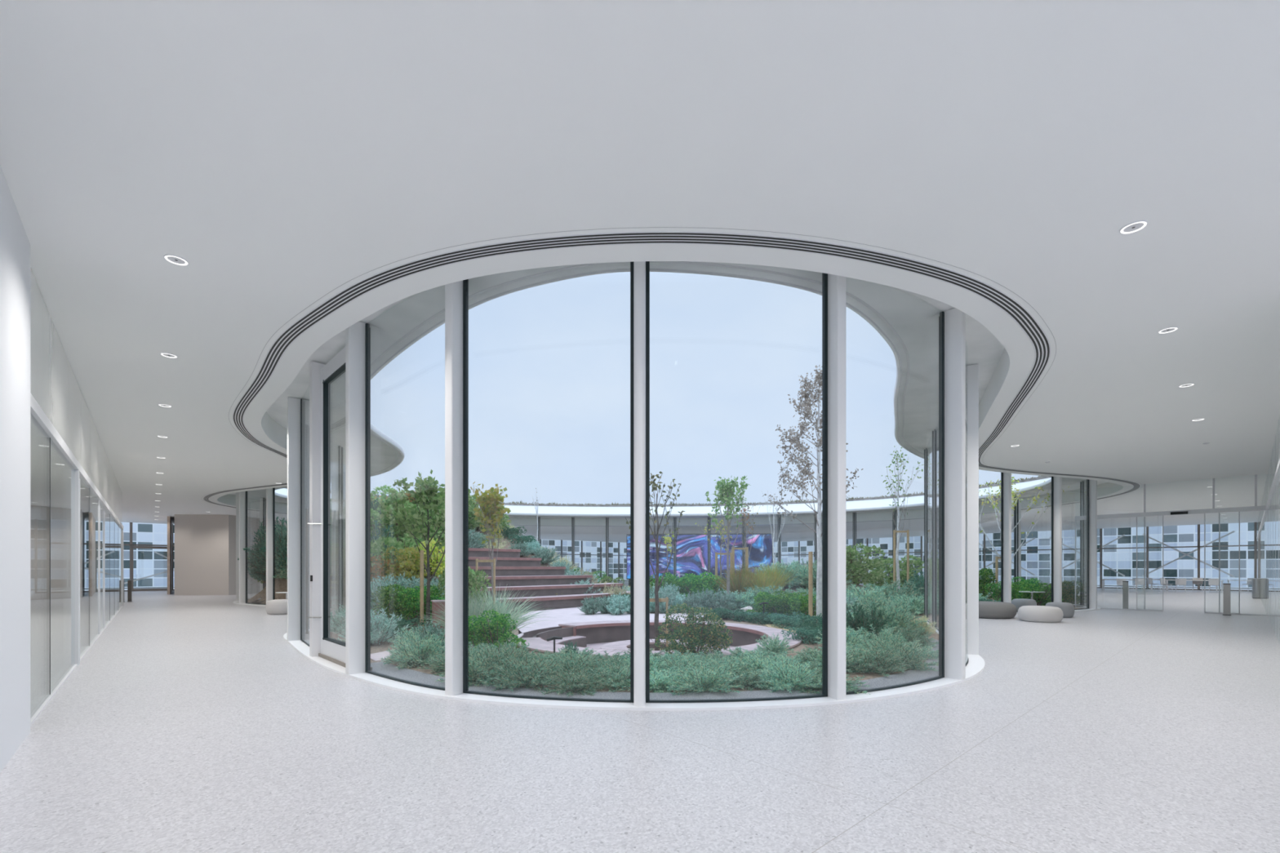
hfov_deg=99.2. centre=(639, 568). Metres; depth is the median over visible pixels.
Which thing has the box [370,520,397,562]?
juniper shrub
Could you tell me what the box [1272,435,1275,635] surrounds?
window
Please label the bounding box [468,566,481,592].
leafy shrub
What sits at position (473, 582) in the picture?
leafy shrub
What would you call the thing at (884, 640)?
feathery shrub
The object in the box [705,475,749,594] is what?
young tree
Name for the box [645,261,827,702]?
window
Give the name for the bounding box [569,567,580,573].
leafy shrub
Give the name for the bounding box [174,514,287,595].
wall
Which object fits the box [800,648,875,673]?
feathery shrub
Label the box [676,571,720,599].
leafy shrub
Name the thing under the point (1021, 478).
grass
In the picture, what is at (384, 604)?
leafy shrub
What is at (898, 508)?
birch tree
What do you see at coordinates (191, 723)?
floor
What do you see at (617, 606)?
shrub
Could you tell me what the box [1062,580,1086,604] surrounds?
shrub
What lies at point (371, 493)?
leafy shrub
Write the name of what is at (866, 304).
roof edge
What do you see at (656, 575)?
young tree
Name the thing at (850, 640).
feathery shrub
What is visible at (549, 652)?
feathery shrub
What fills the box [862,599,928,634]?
feathery shrub
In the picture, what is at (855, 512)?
column
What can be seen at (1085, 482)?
column
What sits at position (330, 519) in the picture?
juniper shrub
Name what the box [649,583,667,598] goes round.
shrub
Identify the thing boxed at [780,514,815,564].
window
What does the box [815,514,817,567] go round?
column
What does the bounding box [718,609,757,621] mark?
shrub
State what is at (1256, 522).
window
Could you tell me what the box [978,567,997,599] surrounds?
leafy shrub
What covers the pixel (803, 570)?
feathery shrub
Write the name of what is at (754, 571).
grass
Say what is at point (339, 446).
window
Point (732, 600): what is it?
shrub
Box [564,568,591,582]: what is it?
shrub
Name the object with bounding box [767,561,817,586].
feathery shrub
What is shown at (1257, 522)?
window
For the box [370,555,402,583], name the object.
shrub
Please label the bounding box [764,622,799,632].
sand
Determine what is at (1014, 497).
window
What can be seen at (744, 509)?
young tree
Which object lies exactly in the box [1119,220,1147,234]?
recessed light
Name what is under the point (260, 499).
column
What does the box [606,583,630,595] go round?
shrub
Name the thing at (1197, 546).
window
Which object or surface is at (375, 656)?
paving
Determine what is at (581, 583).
shrub
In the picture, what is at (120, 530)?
window
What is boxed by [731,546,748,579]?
stake
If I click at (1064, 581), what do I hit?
shrub
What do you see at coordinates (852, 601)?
shrub
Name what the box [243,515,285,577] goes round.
juniper shrub
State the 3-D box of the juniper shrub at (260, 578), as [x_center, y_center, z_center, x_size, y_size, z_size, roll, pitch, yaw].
[-16.527,-0.033,24.403,1.564,1.399,2.040,0,0,18]
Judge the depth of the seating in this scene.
13.24 m
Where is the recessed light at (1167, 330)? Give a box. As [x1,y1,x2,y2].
[1157,326,1178,333]
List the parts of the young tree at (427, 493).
crown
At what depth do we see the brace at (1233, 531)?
38.45 m
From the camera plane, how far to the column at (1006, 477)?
17.85 m
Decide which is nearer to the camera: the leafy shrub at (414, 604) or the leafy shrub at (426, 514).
the leafy shrub at (414, 604)
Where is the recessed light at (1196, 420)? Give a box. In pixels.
[1191,417,1204,421]
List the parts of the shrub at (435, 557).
stem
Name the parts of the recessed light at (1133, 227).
plate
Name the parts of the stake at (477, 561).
post, post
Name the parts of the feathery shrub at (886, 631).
stem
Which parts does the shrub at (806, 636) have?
stem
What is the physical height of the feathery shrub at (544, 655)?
0.300 m
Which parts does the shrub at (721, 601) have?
stem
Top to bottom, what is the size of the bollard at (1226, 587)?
1.010 m
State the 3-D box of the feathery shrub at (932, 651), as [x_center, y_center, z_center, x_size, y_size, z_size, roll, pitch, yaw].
[4.580,1.389,9.148,0.917,0.302,0.972,0,0,34]
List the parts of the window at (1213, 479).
frame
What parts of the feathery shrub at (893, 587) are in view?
stem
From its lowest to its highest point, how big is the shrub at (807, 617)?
0.539 m
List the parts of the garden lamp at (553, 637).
post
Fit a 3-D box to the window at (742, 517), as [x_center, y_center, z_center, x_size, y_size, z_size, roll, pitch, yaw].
[5.791,-0.985,36.514,2.178,4.910,0.072,0,0,10]
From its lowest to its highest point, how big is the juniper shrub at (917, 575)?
1.320 m
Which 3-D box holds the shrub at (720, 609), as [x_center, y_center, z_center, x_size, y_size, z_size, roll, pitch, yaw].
[2.500,1.341,16.017,1.174,0.387,1.073,0,0,-32]
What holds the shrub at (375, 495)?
on the hill at (281, 585)
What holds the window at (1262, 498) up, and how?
on the floor at (191, 723)
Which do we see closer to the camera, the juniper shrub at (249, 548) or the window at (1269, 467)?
the window at (1269, 467)
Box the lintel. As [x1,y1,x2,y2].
[1075,505,1267,519]
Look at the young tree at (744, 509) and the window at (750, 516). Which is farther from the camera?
the window at (750, 516)
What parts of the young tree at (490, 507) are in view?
crown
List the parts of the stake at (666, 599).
post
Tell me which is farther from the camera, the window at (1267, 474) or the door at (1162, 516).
the door at (1162, 516)
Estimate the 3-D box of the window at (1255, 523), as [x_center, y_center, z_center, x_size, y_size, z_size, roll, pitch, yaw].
[38.717,-0.725,35.913,0.120,4.450,2.550,0,0,-42]
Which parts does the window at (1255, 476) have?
frame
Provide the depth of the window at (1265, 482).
18.68 m
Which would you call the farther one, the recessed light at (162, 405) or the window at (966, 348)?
the recessed light at (162, 405)
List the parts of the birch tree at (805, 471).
crown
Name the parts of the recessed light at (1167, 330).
plate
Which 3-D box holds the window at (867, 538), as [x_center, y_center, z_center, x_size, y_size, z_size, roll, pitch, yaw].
[23.406,-0.725,53.010,0.120,4.450,2.550,0,0,-42]
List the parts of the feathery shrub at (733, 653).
stem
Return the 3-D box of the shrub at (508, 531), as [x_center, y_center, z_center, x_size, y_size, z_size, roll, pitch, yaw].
[-6.454,-1.772,27.198,1.329,0.666,1.455,0,0,-44]
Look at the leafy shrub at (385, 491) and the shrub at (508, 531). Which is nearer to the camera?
the leafy shrub at (385, 491)
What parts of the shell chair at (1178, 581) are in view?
backrest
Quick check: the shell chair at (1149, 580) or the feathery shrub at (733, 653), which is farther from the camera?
the shell chair at (1149, 580)
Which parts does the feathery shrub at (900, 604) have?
stem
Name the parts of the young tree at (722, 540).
crown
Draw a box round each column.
[235,492,239,600]
[239,491,245,603]
[259,497,266,591]
[266,488,272,603]
[287,396,300,640]
[331,445,342,619]
[342,471,345,609]
[345,321,370,674]
[444,280,462,695]
[537,516,539,545]
[572,516,573,567]
[606,517,608,581]
[633,261,645,706]
[674,517,675,579]
[707,516,710,573]
[742,515,744,573]
[778,515,780,563]
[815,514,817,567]
[827,273,845,699]
[853,511,855,568]
[893,509,897,542]
[924,448,925,617]
[932,430,933,626]
[938,307,965,679]
[968,364,978,654]
[1003,472,1011,603]
[1014,496,1021,582]
[1053,476,1062,602]
[1080,480,1086,604]
[1086,479,1097,608]
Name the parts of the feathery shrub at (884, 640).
stem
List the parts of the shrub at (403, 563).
stem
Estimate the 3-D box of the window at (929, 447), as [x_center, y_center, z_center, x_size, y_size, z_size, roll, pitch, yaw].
[7.800,-0.985,14.640,0.060,4.910,2.177,0,0,23]
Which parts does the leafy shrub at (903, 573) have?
stem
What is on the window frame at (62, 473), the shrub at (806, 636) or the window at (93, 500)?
the window at (93, 500)
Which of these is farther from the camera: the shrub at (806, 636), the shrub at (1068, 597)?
the shrub at (1068, 597)
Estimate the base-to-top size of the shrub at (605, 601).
0.680 m
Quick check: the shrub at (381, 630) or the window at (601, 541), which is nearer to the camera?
the shrub at (381, 630)
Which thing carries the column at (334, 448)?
on the curb at (975, 665)
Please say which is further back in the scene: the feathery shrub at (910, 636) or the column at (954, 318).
the feathery shrub at (910, 636)
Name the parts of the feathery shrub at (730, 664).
stem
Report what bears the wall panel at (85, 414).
on the window frame at (62, 473)
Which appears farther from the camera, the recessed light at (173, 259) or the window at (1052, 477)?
the window at (1052, 477)
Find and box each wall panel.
[30,266,49,419]
[49,315,68,446]
[68,361,80,464]
[80,391,90,478]
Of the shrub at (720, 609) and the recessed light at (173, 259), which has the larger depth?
the shrub at (720, 609)
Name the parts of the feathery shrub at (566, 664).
stem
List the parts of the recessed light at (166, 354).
plate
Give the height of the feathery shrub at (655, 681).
0.295 m
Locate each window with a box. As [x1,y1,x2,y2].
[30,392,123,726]
[30,413,49,719]
[79,475,88,657]
[88,487,98,646]
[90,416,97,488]
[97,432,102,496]
[99,501,103,631]
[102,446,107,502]
[104,507,110,626]
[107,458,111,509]
[110,514,114,619]
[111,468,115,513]
[114,520,118,614]
[115,476,117,517]
[117,482,119,520]
[118,524,122,609]
[120,488,122,524]
[123,522,130,591]
[130,522,167,546]
[172,524,174,590]
[245,491,266,604]
[247,493,264,599]
[272,488,275,599]
[300,385,309,646]
[337,445,340,612]
[364,323,444,690]
[462,262,633,702]
[539,516,572,565]
[540,538,561,560]
[561,539,582,572]
[573,517,606,579]
[582,541,600,577]
[600,541,618,581]
[608,517,608,576]
[618,542,628,581]
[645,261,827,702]
[673,517,674,576]
[675,516,704,577]
[710,516,742,576]
[744,515,778,573]
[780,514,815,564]
[781,541,799,563]
[799,540,814,563]
[845,311,944,694]
[853,512,853,561]
[855,510,893,572]
[866,537,892,583]
[895,508,908,577]
[897,536,921,572]
[921,536,924,570]
[925,435,932,625]
[933,422,938,631]
[965,340,968,666]
[978,533,984,568]
[984,533,1013,573]
[996,497,1014,582]
[1000,472,1003,602]
[1017,476,1053,612]
[1017,489,1051,585]
[1021,530,1051,551]
[1062,528,1101,588]
[1074,479,1088,609]
[1075,516,1145,610]
[1082,480,1086,605]
[1083,484,1146,512]
[1101,526,1147,589]
[1147,524,1199,590]
[1151,478,1214,508]
[1199,522,1256,591]
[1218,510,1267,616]
[1227,473,1267,506]
[1256,419,1279,643]
[1256,522,1257,577]
[1257,517,1258,577]
[1257,521,1257,577]
[1258,513,1259,578]
[1259,511,1260,578]
[1260,511,1261,599]
[1261,502,1262,601]
[1262,493,1263,605]
[1262,497,1262,603]
[1263,490,1264,607]
[1264,482,1266,611]
[1266,474,1267,613]
[1267,471,1268,617]
[1268,458,1271,623]
[1271,450,1272,626]
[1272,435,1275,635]
[1279,415,1279,644]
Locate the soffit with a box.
[231,261,1106,518]
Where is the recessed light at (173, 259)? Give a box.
[163,253,188,266]
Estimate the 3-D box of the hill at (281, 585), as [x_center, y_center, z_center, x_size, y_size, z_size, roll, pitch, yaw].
[-7.283,-0.159,24.893,16.676,3.342,21.525,0,0,-42]
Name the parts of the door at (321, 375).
handle, frame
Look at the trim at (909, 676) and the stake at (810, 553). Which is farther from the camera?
the stake at (810, 553)
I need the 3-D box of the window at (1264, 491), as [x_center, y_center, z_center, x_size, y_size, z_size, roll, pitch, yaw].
[23.260,-0.728,20.266,1.886,4.425,0.030,0,0,-42]
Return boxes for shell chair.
[1115,578,1129,592]
[1132,577,1144,591]
[1146,577,1159,591]
[1159,577,1173,591]
[1174,578,1186,592]
[1191,577,1203,591]
[1208,578,1218,592]
[1240,577,1254,591]
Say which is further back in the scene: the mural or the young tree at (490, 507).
the mural
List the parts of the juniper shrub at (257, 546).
stem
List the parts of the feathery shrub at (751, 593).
stem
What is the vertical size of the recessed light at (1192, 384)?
0.013 m
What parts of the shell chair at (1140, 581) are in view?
backrest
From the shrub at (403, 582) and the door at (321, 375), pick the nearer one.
the door at (321, 375)
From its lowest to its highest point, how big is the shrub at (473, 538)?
1.216 m
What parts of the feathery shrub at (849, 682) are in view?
stem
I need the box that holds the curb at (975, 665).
[232,598,1100,711]
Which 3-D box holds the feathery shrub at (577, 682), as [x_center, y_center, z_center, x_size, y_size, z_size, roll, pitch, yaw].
[-0.779,1.379,6.658,1.011,0.326,0.953,0,0,18]
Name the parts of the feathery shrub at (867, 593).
stem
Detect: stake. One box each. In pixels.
[419,550,423,626]
[475,558,495,604]
[649,596,668,649]
[715,552,732,585]
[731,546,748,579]
[808,551,813,617]
[893,529,909,589]
[995,556,1000,600]
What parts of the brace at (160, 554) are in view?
rod, rod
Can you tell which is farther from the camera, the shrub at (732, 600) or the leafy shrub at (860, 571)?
the leafy shrub at (860, 571)
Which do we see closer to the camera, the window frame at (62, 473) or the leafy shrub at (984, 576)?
the window frame at (62, 473)
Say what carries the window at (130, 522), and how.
on the floor at (191, 723)
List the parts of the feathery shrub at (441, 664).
stem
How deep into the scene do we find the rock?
17.88 m
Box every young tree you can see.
[377,469,476,628]
[469,480,511,600]
[625,471,685,650]
[662,532,674,573]
[695,516,737,592]
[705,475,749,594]
[733,502,763,556]
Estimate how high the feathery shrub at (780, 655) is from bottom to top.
0.257 m
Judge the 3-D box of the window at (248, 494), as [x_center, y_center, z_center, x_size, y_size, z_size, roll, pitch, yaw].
[-18.262,-0.985,25.645,0.158,4.910,2.169,0,0,-13]
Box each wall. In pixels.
[0,165,30,773]
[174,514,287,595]
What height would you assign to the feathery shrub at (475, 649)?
0.305 m
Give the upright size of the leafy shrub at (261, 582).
1.676 m
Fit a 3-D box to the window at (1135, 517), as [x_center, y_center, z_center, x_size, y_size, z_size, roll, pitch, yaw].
[17.111,-0.155,19.867,0.050,3.310,1.960,0,0,-42]
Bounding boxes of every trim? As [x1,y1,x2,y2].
[285,475,1050,506]
[370,640,938,699]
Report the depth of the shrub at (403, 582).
16.30 m
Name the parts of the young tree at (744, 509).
crown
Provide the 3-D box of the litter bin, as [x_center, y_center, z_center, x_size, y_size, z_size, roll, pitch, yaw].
[30.603,1.005,26.938,0.420,0.990,0.420,0,0,0]
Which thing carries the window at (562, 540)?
on the floor at (191, 723)
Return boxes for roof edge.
[275,261,1051,516]
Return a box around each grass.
[329,475,1042,505]
[415,590,517,645]
[436,584,554,640]
[711,560,765,595]
[722,562,776,589]
[742,566,788,591]
[751,560,803,591]
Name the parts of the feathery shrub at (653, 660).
stem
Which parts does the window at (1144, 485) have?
frame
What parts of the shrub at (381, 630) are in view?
stem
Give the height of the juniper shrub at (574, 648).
0.330 m
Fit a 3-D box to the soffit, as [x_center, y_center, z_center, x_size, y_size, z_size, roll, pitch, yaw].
[1.241,-3.920,25.077,34.662,1.000,36.005,0,0,-39]
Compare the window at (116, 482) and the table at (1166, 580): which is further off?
the table at (1166, 580)
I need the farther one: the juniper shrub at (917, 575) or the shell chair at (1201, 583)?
the shell chair at (1201, 583)
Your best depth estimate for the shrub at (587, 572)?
26.07 m
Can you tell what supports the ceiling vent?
in the ceiling
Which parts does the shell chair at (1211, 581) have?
backrest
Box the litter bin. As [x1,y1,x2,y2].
[1252,577,1260,598]
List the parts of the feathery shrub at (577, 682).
stem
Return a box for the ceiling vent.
[201,226,1141,526]
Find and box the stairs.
[415,546,630,612]
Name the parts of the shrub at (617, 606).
stem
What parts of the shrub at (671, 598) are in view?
stem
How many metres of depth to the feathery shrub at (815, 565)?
24.56 m
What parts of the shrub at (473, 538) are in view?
stem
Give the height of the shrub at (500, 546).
0.722 m
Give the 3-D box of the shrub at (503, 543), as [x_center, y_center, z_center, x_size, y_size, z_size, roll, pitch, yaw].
[-6.740,-1.345,25.207,1.086,0.669,1.470,0,0,36]
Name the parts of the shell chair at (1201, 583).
backrest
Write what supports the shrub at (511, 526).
on the hill at (281, 585)
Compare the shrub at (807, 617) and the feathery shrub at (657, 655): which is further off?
the shrub at (807, 617)
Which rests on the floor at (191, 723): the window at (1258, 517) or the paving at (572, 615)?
the window at (1258, 517)
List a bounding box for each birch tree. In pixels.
[532,488,540,541]
[762,365,863,622]
[762,490,788,568]
[881,445,924,592]
[978,474,1069,561]
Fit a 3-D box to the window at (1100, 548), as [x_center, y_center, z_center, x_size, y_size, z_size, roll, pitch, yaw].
[33.613,-0.725,41.612,0.120,4.450,2.550,0,0,-42]
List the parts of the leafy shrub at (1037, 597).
stem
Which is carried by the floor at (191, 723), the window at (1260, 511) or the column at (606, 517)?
the window at (1260, 511)
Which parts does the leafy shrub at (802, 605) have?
stem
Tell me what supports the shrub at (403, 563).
on the hill at (281, 585)
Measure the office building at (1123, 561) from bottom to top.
8.650 m
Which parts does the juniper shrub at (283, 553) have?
stem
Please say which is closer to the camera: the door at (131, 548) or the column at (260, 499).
the column at (260, 499)
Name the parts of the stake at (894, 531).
post, post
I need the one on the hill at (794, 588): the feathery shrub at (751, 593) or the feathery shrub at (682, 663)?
the feathery shrub at (751, 593)
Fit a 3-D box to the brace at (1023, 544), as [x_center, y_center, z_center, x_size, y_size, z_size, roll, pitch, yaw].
[31.268,-0.950,46.929,0.100,3.183,4.656,0,0,-42]
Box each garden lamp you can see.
[546,635,562,653]
[759,601,768,613]
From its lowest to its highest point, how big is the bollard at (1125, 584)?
1.030 m
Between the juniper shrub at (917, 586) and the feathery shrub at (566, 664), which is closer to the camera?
the feathery shrub at (566, 664)
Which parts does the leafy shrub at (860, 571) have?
stem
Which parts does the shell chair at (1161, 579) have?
backrest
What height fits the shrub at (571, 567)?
0.795 m
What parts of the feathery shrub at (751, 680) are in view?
stem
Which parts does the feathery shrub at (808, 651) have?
stem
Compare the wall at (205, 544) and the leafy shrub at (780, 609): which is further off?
the wall at (205, 544)
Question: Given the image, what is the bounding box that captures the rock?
[740,606,754,613]
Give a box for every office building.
[122,494,626,587]
[772,522,1253,588]
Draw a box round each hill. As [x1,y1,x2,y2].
[247,530,551,632]
[683,582,924,617]
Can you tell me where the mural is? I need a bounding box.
[626,533,772,587]
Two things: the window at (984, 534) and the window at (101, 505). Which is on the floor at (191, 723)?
the window at (984, 534)
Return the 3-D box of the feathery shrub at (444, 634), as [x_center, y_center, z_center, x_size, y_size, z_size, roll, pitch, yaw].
[-3.577,1.328,9.212,1.090,0.444,1.028,0,0,-32]
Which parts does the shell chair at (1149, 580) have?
backrest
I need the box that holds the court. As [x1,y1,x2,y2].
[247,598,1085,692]
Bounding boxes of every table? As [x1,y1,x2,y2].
[275,591,287,599]
[1018,591,1045,599]
[1102,578,1146,591]
[1151,579,1217,591]
[1164,579,1224,592]
[1226,579,1252,583]
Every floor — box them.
[0,581,1279,852]
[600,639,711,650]
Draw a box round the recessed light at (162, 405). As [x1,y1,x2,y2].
[158,404,171,407]
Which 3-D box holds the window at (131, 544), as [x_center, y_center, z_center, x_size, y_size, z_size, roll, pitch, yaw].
[-32.126,-0.725,35.799,2.000,4.450,0.120,0,0,-42]
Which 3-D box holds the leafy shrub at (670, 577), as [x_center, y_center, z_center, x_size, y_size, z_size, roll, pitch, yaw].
[1.078,0.822,21.874,1.367,1.350,1.681,0,0,-44]
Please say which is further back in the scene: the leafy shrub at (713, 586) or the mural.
the mural
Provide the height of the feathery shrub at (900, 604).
0.940 m
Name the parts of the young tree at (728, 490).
crown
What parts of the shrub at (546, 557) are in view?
stem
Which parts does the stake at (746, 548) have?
post, post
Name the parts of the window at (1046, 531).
frame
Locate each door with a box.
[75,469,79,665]
[98,499,100,634]
[103,506,105,628]
[122,528,123,605]
[129,546,167,591]
[167,515,172,594]
[306,346,372,671]
[1136,515,1163,611]
[1204,511,1239,614]
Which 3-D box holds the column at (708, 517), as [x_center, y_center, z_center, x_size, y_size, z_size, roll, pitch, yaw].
[4.667,-0.990,36.780,0.122,4.920,0.280,0,0,7]
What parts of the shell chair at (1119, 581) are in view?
backrest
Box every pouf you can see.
[265,599,287,614]
[978,600,1017,618]
[1011,598,1036,611]
[1017,605,1063,622]
[1045,602,1074,617]
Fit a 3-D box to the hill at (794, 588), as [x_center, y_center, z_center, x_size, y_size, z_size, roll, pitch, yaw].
[8.100,0.974,23.700,13.200,1.073,14.400,0,0,0]
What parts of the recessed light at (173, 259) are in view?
plate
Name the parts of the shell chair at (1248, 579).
backrest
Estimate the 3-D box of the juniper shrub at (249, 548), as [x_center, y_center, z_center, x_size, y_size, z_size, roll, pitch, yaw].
[-16.968,-0.707,25.278,2.905,2.640,2.226,0,0,-24]
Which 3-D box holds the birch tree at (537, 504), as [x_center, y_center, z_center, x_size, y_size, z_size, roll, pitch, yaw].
[-5.254,-2.320,27.356,0.423,3.305,0.597,0,0,8]
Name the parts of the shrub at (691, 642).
stem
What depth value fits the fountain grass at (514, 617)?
11.10 m
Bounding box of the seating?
[507,620,802,658]
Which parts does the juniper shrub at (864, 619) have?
stem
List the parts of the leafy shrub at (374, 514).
stem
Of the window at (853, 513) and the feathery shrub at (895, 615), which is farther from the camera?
the window at (853, 513)
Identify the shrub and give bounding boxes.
[237,519,284,577]
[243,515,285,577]
[247,524,285,578]
[247,556,263,583]
[247,556,266,582]
[261,519,287,573]
[271,558,287,579]
[283,517,331,561]
[329,492,376,502]
[329,499,331,524]
[329,519,331,575]
[329,604,375,635]
[331,606,413,646]
[370,484,411,525]
[370,495,393,526]
[370,497,393,527]
[370,507,411,546]
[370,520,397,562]
[370,533,423,574]
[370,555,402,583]
[370,573,406,614]
[371,583,418,623]
[378,630,444,670]
[380,546,434,584]
[381,571,419,598]
[382,500,444,546]
[383,584,432,624]
[385,616,431,639]
[387,625,433,652]
[400,490,416,518]
[400,634,444,654]
[404,576,431,590]
[405,537,444,578]
[410,618,444,654]
[414,502,444,540]
[414,584,442,617]
[414,595,444,625]
[416,646,491,675]
[417,575,444,595]
[435,648,512,687]
[437,568,492,613]
[438,641,497,659]
[441,578,479,599]
[443,495,484,530]
[468,497,511,531]
[468,528,488,548]
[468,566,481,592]
[468,608,526,652]
[468,614,491,649]
[468,640,529,681]
[476,533,499,545]
[480,540,515,549]
[481,641,537,662]
[481,653,562,691]
[485,533,511,545]
[497,525,526,538]
[500,524,520,534]
[505,542,533,556]
[506,533,540,546]
[512,655,560,670]
[524,539,546,554]
[528,650,563,664]
[530,546,561,564]
[530,649,603,680]
[540,663,617,697]
[542,646,607,665]
[546,559,577,573]
[551,555,577,570]
[560,640,579,656]
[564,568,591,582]
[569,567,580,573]
[570,578,603,594]
[574,655,629,679]
[577,567,597,582]
[577,595,604,614]
[582,570,607,583]
[584,650,630,668]
[586,572,600,582]
[586,659,630,692]
[596,581,614,593]
[596,595,612,613]
[597,575,625,587]
[599,587,620,593]
[604,593,630,614]
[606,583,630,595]
[613,648,665,662]
[618,652,675,677]
[619,663,691,693]
[623,595,630,613]
[649,571,685,597]
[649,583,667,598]
[649,592,664,613]
[652,586,679,613]
[654,602,733,659]
[656,652,715,679]
[658,582,681,595]
[661,649,704,668]
[661,659,747,695]
[669,574,697,594]
[671,593,688,613]
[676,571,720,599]
[680,591,706,613]
[680,653,763,683]
[685,649,745,665]
[694,574,724,597]
[697,588,715,608]
[698,608,728,618]
[705,588,737,609]
[709,607,742,619]
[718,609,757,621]
[718,644,777,662]
[720,664,779,691]
[724,590,758,610]
[726,591,747,610]
[732,648,801,674]
[736,611,767,622]
[740,585,774,608]
[744,591,789,620]
[744,612,791,625]
[748,657,822,693]
[751,560,795,588]
[755,584,793,607]
[755,632,794,655]
[758,595,800,615]
[760,612,800,624]
[763,652,813,667]
[765,559,805,571]
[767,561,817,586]
[771,589,816,615]
[771,616,802,628]
[773,657,822,677]
[776,588,808,595]
[780,626,822,644]
[784,564,817,585]
[785,591,816,620]
[786,645,847,671]
[787,558,817,570]
[788,611,822,632]
[789,669,870,694]
[790,566,854,588]
[791,586,816,599]
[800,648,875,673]
[802,590,816,604]
[803,620,848,639]
[813,625,875,648]
[845,542,885,585]
[845,582,892,606]
[845,584,888,596]
[845,594,862,617]
[845,600,899,637]
[845,643,874,658]
[845,645,917,676]
[847,595,915,622]
[849,623,911,647]
[853,633,925,661]
[862,555,924,587]
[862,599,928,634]
[864,578,923,604]
[868,635,938,671]
[876,622,938,647]
[889,592,924,615]
[902,570,924,592]
[902,574,924,600]
[902,614,937,635]
[908,641,938,661]
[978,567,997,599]
[978,577,991,599]
[978,592,989,599]
[978,599,995,601]
[984,581,1013,600]
[1011,576,1043,596]
[1011,581,1063,605]
[1011,582,1029,599]
[1033,582,1072,602]
[1042,580,1080,604]
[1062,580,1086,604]
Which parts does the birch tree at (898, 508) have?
crown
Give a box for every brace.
[124,551,174,584]
[978,537,1035,575]
[1048,534,1124,576]
[1142,530,1235,577]
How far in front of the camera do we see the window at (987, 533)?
46.30 m
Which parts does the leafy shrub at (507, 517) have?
stem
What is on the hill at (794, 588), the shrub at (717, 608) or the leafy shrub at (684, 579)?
the leafy shrub at (684, 579)
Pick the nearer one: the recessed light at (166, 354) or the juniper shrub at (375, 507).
the recessed light at (166, 354)
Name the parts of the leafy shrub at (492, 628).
stem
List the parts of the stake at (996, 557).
post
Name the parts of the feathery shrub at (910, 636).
stem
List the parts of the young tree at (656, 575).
crown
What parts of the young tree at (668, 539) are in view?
crown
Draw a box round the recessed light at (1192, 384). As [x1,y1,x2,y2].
[1178,382,1194,387]
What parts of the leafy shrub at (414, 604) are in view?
stem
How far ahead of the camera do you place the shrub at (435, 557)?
18.70 m
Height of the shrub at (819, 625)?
0.472 m
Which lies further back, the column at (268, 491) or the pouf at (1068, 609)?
the column at (268, 491)
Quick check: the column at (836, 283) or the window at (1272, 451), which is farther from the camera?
the window at (1272, 451)
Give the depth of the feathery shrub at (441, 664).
7.83 m
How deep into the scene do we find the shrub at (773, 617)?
14.27 m
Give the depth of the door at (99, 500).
12.13 m
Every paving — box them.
[370,641,488,661]
[515,606,705,638]
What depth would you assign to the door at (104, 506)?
13.32 m
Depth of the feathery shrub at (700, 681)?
6.57 m
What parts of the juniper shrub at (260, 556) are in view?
stem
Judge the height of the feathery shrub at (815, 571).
1.020 m
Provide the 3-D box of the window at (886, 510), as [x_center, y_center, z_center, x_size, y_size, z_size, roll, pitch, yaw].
[14.200,-0.985,32.990,2.177,4.910,0.100,0,0,38]
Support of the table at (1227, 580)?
on the floor at (191, 723)
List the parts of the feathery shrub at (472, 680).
stem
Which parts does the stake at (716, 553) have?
post, post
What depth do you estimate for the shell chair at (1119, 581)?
33.16 m
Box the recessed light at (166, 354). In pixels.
[160,352,177,358]
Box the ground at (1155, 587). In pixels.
[124,578,1252,590]
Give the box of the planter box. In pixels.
[431,600,444,636]
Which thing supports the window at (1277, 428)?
on the floor at (191, 723)
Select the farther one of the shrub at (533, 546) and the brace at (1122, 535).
the brace at (1122, 535)
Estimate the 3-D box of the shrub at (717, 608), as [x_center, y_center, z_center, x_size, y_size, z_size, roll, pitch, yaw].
[2.235,1.357,16.394,0.911,0.352,0.997,0,0,-13]
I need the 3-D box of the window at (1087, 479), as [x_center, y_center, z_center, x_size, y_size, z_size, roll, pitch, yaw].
[15.281,-0.985,19.187,2.176,4.910,0.120,0,0,-27]
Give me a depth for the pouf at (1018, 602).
18.40 m
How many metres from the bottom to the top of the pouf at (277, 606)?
0.460 m
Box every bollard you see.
[127,580,132,601]
[1122,581,1128,608]
[1222,583,1231,615]
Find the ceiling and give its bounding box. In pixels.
[0,0,1279,542]
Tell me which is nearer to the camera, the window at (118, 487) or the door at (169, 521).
the window at (118, 487)
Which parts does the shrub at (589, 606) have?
stem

